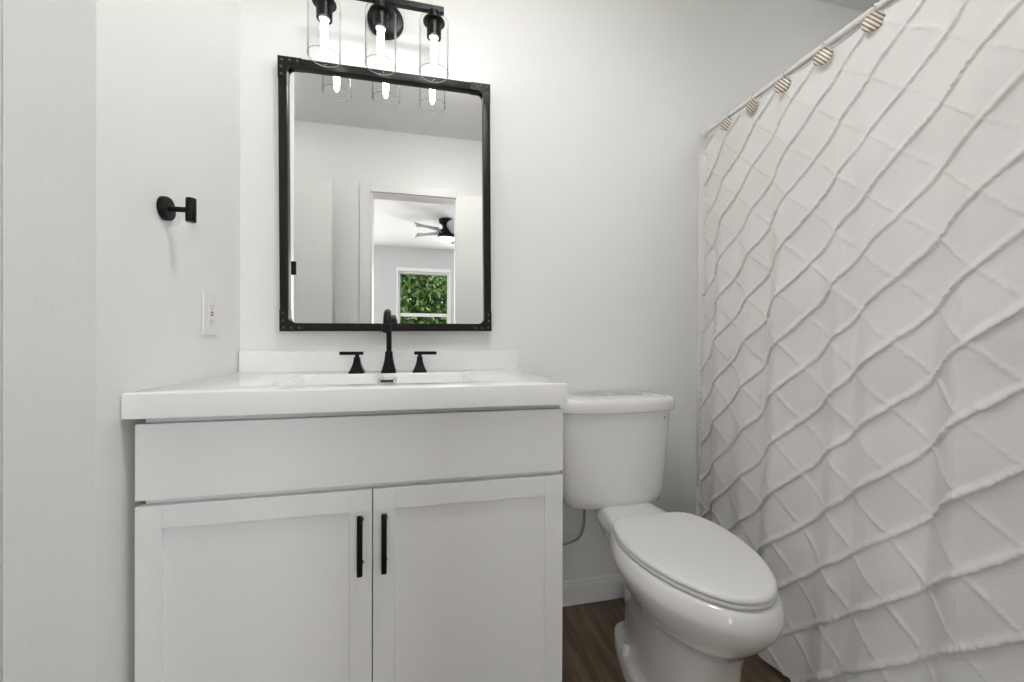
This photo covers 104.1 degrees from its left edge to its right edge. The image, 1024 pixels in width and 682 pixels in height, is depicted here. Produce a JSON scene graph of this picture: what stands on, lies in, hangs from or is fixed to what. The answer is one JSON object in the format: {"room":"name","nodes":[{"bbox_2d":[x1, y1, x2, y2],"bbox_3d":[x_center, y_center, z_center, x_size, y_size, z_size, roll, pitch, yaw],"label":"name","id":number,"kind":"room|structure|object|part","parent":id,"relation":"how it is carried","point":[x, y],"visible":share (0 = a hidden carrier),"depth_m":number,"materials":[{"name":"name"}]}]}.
{"room":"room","nodes":[
{"label":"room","id":0,"kind":"room"},
{"bbox_2d":[3,0,240,681],"bbox_3d":[-0.900,-0.270,1.015,0.137,2.615,0.602,0,0,-13],"label":"wall","id":1,"kind":"structure","parent":0,"point":[111,108],"depth_m":0.74,"materials":[{"name":"white paint"}]},
{"bbox_2d":[156,196,196,222],"bbox_3d":[-0.778,-0.308,0.937,0.065,0.056,0.055,0,0,-13],"label":"towel holder","id":2,"kind":"object","parent":1,"relation":"attached to","point":[166,208],"visible":1,"depth_m":0.93,"materials":[{"name":"black metal"}]},
{"bbox_3d":[-0.804,-0.308,0.931,0.012,0.055,0.055,0,0,-13],"label":"wall plate","id":3,"kind":"part","parent":2,"relation":"part of","materials":[{"name":"black metal"}]},
{"bbox_3d":[-0.781,-0.308,0.936,0.040,0.015,0.015,0,0,-13],"label":"arm","id":4,"kind":"part","parent":2,"relation":"part of","materials":[{"name":"black metal"}]},
{"bbox_2d":[202,291,216,335],"bbox_3d":[-0.851,-0.077,1.127,0.009,0.122,0.075,0,0,-13],"label":"wall outlet","id":5,"kind":"object","parent":1,"relation":"attached to","point":[209,299],"visible":1,"depth_m":1.12,"materials":[{"name":"white plastic"}]},
{"bbox_2d":[208,301,214,325],"bbox_3d":[-0.849,-0.077,1.127,0.002,0.067,0.033,0,0,-13],"label":"receptacle","id":6,"kind":"object","parent":5,"relation":"attached to","point":[211,304],"depth_m":1.13,"materials":[{"name":"white plastic"}]},
{"bbox_2d":[240,0,863,580],"bbox_3d":[0.032,-0.268,1.597,3.610,2.615,0.120,0,0,-13],"label":"wall","id":7,"kind":"structure","parent":0,"point":[600,109],"depth_m":1.59,"materials":[{"name":"white paint"}]},
{"bbox_2d":[307,0,448,82],"bbox_3d":[-0.438,-1.051,1.343,0.444,0.289,0.160,0,0,-13],"label":"vanity light","id":8,"kind":"object","parent":7,"relation":"attached to","point":[385,21],"visible":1,"depth_m":1.32,"materials":[{"name":"clear glass"}]},
{"bbox_3d":[-0.599,-0.994,1.276,0.098,0.172,0.098,0,0,-13],"label":"lamp shade","id":9,"kind":"part","parent":8,"relation":"part of","materials":[{"name":"clear glass"}]},
{"bbox_3d":[-0.600,-0.969,1.276,0.022,0.114,0.022,0,0,-13],"label":"bulb","id":10,"kind":"part","parent":8,"relation":"part of","materials":[{"name":"white glass"}]},
{"bbox_3d":[-0.431,-0.993,1.314,0.098,0.172,0.098,0,0,-13],"label":"lamp shade","id":11,"kind":"part","parent":8,"relation":"part of","materials":[{"name":"clear glass"}]},
{"bbox_3d":[-0.432,-0.968,1.314,0.022,0.114,0.022,0,0,-13],"label":"bulb","id":12,"kind":"part","parent":8,"relation":"part of","materials":[{"name":"white glass"}]},
{"bbox_3d":[-0.264,-0.993,1.353,0.098,0.172,0.098,0,0,-13],"label":"lamp shade","id":13,"kind":"part","parent":8,"relation":"part of","materials":[{"name":"clear glass"}]},
{"bbox_3d":[-0.264,-0.968,1.353,0.022,0.114,0.022,0,0,-13],"label":"bulb","id":14,"kind":"part","parent":8,"relation":"part of","materials":[{"name":"white glass"}]},
{"bbox_2d":[239,350,517,371],"bbox_3d":[-0.438,0.070,1.419,0.940,0.070,0.018,0,0,-13],"label":"backsplash","id":15,"kind":"structure","parent":7,"relation":"attached to","point":[249,361],"depth_m":1.40,"materials":[{"name":"stone"}]},
{"bbox_2d":[277,55,491,330],"bbox_3d":[-0.428,-0.490,1.412,0.711,0.911,0.034,0,0,-13],"label":"wall mirror","id":16,"kind":"object","parent":7,"relation":"attached to","point":[385,191],"visible":1,"depth_m":1.41,"materials":[{"name":"mirror"}]},
{"bbox_3d":[-0.739,-0.908,1.330,0.072,0.072,0.008,0,0,-13],"label":"corner plate","id":17,"kind":"part","parent":16,"relation":"part of","materials":[{"name":"metal"}]},
{"bbox_3d":[-0.735,-0.069,1.333,0.072,0.072,0.008,0,0,-13],"label":"corner plate","id":18,"kind":"part","parent":16,"relation":"part of","materials":[{"name":"metal"}]},
{"bbox_3d":[-0.116,-0.912,1.472,0.072,0.072,0.008,0,0,-13],"label":"corner plate","id":19,"kind":"part","parent":16,"relation":"part of","materials":[{"name":"metal"}]},
{"bbox_3d":[-0.112,-0.072,1.475,0.072,0.072,0.008,0,0,-13],"label":"corner plate","id":20,"kind":"part","parent":16,"relation":"part of","materials":[{"name":"metal"}]},
{"bbox_2d":[563,509,585,544],"bbox_3d":[0.177,0.698,1.522,0.209,0.192,0.080,0,0,-4],"label":"supply hose","id":21,"kind":"object","parent":7,"relation":"attached to","point":[584,511],"visible":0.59,"depth_m":1.50,"materials":[{"name":"silver metal"}]},
{"bbox_2d":[562,573,624,606],"bbox_3d":[-0.062,0.993,1.511,1.724,0.093,0.014,0,0,-13],"label":"baseboard","id":22,"kind":"structure","parent":7,"relation":"attached to","point":[611,586],"depth_m":1.59,"materials":[{"name":"white paint"}]},
{"bbox_2d":[700,0,893,137],"bbox_3d":[1.008,-0.885,0.895,0.032,0.032,1.680,0,0,-13],"label":"curtain rod","id":23,"kind":"object","parent":7,"relation":"attached to","point":[881,4],"visible":1,"depth_m":1.24,"materials":[{"name":"white metal"}]},
{"bbox_2d":[720,111,731,130],"bbox_3d":[0.853,-0.861,1.572,0.049,0.081,0.046,0,0,43],"label":"curtain ring","id":24,"kind":"object","parent":23,"relation":"hanging from","point":[726,123],"visible":0.93,"depth_m":1.56,"materials":[{"name":"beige metal"}]},
{"bbox_2d":[697,0,1023,681],"bbox_3d":[0.943,0.077,0.900,0.135,1.889,1.616,0,0,-13],"label":"shower curtain","id":25,"kind":"object","parent":24,"relation":"hanging from","point":[861,407],"visible":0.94,"depth_m":1.00,"materials":[{"name":"fabric"}]},
{"bbox_2d":[746,91,761,113],"bbox_3d":[0.882,-0.860,1.443,0.046,0.081,0.049,0,0,-11],"label":"curtain ring","id":26,"kind":"object","parent":23,"relation":"hanging from","point":[752,104],"visible":0.85,"depth_m":1.44,"materials":[{"name":"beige metal"}]},
{"bbox_2d":[774,70,790,92],"bbox_3d":[0.908,-0.860,1.330,0.046,0.081,0.049,0,0,-41],"label":"curtain ring","id":27,"kind":"object","parent":23,"relation":"hanging from","point":[784,83],"visible":0.98,"depth_m":1.31,"materials":[{"name":"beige metal"}]},
{"bbox_2d":[813,40,832,65],"bbox_3d":[0.938,-0.860,1.197,0.046,0.081,0.049,0,0,-37],"label":"curtain ring","id":28,"kind":"object","parent":23,"relation":"hanging from","point":[823,55],"visible":0.99,"depth_m":1.18,"materials":[{"name":"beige metal"}]},
{"bbox_2d":[861,3,885,31],"bbox_3d":[0.968,-0.859,1.068,0.046,0.081,0.049,0,0,-43],"label":"curtain ring","id":29,"kind":"object","parent":23,"relation":"hanging from","point":[874,20],"visible":1,"depth_m":1.05,"materials":[{"name":"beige metal"}]},
{"bbox_2d":[562,597,790,681],"bbox_3d":[0.331,1.076,-1.239,5.200,0.060,5.791,0,0,-13],"label":"floor","id":30,"kind":"structure","parent":0,"point":[589,654],"depth_m":1.34,"materials":[{"name":"brown wood"}]},
{"bbox_2d":[135,404,562,681],"bbox_3d":[-0.375,0.599,1.158,0.922,0.881,0.557,0,0,-13],"label":"vanity cabinet","id":31,"kind":"object","parent":30,"relation":"on","point":[414,545],"visible":0.99,"depth_m":0.91,"materials":[{"name":"white paint"}]},
{"bbox_3d":[-0.547,0.634,0.874,0.460,0.587,0.019,0,0,-13],"label":"door","id":32,"kind":"part","parent":31,"relation":"part of","materials":[{"name":"white paint"}]},
{"bbox_2d":[121,350,566,419],"bbox_3d":[-0.380,0.122,1.164,0.943,0.173,0.542,0,0,-13],"label":"sink","id":33,"kind":"object","parent":31,"relation":"in","point":[266,382],"visible":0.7,"depth_m":0.97,"materials":[{"name":"stone"}]},
{"bbox_3d":[-0.399,0.129,1.278,0.057,0.025,0.006,0,-9,-13],"label":"chrome plate","id":34,"kind":"part","parent":33,"relation":"part of","materials":[{"name":"metal"}]},
{"bbox_2d":[339,309,436,373],"bbox_3d":[-0.395,0.001,1.275,0.307,0.206,0.138,0,0,-13],"label":"faucet","id":35,"kind":"object","parent":33,"relation":"on","point":[388,366],"visible":1,"depth_m":1.30,"materials":[{"name":"black metal"}]},
{"bbox_3d":[-0.519,0.044,1.293,0.073,0.020,0.013,0,0,-13],"label":"lever","id":36,"kind":"part","parent":35,"relation":"part of","materials":[{"name":"black metal"}]},
{"bbox_3d":[-0.503,0.078,1.297,0.046,0.052,0.046,0,0,-13],"label":"handle","id":37,"kind":"part","parent":35,"relation":"part of","materials":[{"name":"black metal"}]},
{"bbox_3d":[-0.395,-0.032,1.271,0.022,0.140,0.115,0,0,-13],"label":"spout","id":38,"kind":"part","parent":35,"relation":"part of","materials":[{"name":"black metal"}]},
{"bbox_3d":[-0.406,0.069,1.319,0.047,0.070,0.047,0,0,-13],"label":"spout","id":39,"kind":"part","parent":35,"relation":"part of","materials":[{"name":"black metal"}]},
{"bbox_3d":[-0.310,0.079,1.341,0.046,0.052,0.046,0,0,-13],"label":"handle","id":40,"kind":"part","parent":35,"relation":"part of","materials":[{"name":"black metal"}]},
{"bbox_3d":[-0.291,0.045,1.345,0.074,0.020,0.013,0,0,-13],"label":"lever","id":41,"kind":"part","parent":35,"relation":"part of","materials":[{"name":"black metal"}]},
{"bbox_3d":[-0.321,0.250,0.925,0.922,0.158,0.019,0,0,-13],"label":"drawer","id":42,"kind":"part","parent":31,"relation":"part of","materials":[{"name":"white paint"}]},
{"bbox_3d":[-0.340,0.455,0.896,0.012,0.134,0.031,0,0,-13],"label":"handle","id":43,"kind":"part","parent":31,"relation":"part of","materials":[{"name":"black metal"}]},
{"bbox_3d":[-0.289,0.455,0.907,0.012,0.134,0.031,0,0,-13],"label":"handle","id":44,"kind":"part","parent":31,"relation":"part of","materials":[{"name":"black metal"}]},
{"bbox_3d":[-0.097,0.635,0.977,0.460,0.587,0.019,0,0,-13],"label":"door","id":45,"kind":"part","parent":31,"relation":"part of","materials":[{"name":"white paint"}]},
{"bbox_2d":[560,391,785,681],"bbox_3d":[0.438,0.621,1.222,0.467,0.841,0.762,0,0,-13],"label":"toilet","id":46,"kind":"object","parent":30,"relation":"on","point":[700,601],"visible":0.94,"depth_m":1.13,"materials":[{"name":"ceramic"}]},
{"bbox_3d":[0.376,0.428,1.497,0.444,0.346,0.190,0,0,-13],"label":"tank","id":47,"kind":"part","parent":46,"relation":"part of","materials":[{"name":"ceramic"}]},
{"bbox_3d":[0.377,0.229,1.493,0.467,0.051,0.205,0,0,-13],"label":"tank lid","id":48,"kind":"part","parent":46,"relation":"part of","materials":[{"name":"ceramic"}]},
{"bbox_3d":[0.472,0.816,1.181,0.369,0.452,0.666,0,0,-13],"label":"bowl","id":49,"kind":"part","parent":46,"relation":"part of","materials":[{"name":"ceramic"}]},
{"bbox_3d":[0.494,0.583,1.087,0.342,0.012,0.443,0,0,-13],"label":"seat","id":50,"kind":"part","parent":46,"relation":"part of","materials":[{"name":"plastic"}]},
{"bbox_3d":[0.494,0.568,1.087,0.344,0.015,0.444,0,0,-13],"label":"seat lid","id":51,"kind":"part","parent":46,"relation":"part of","materials":[{"name":"plastic"}]},
{"bbox_2d":[696,153,706,516],"bbox_3d":[1.424,0.124,0.993,0.919,1.842,1.678,0,0,-13],"label":"tub surround","id":52,"kind":"object","parent":30,"relation":"on","point":[701,266],"visible":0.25,"depth_m":1.70,"materials":[{"name":"plastic"}]},
{"bbox_2d":[816,0,879,11],"bbox_3d":[0.339,-1.609,-1.245,5.200,0.080,5.791,0,0,-13],"label":"ceiling","id":53,"kind":"structure","parent":0,"point":[860,5],"depth_m":1.86,"materials":[{"name":"white paint"}]},
{"bbox_2d":[882,0,900,10],"bbox_3d":[1.933,-0.262,1.107,0.120,2.615,1.681,0,0,-13],"label":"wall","id":54,"kind":"structure","parent":0,"point":[894,1],"depth_m":1.81,"materials":[{"name":"white paint"}]},
{"bbox_3d":[-1.204,-0.270,0.694,0.599,2.615,0.088,0,0,-13],"label":"wall","id":55,"kind":"structure","parent":0,"visible":0},
{"bbox_2d":[0,0,2,681],"bbox_3d":[-0.938,-0.067,0.697,0.073,2.210,0.026,0,0,-13],"label":"door frame","id":56,"kind":"structure","parent":55,"relation":"attached to","point":[1,1],"depth_m":0.71,"materials":[{"name":"white paint"}]}
]}

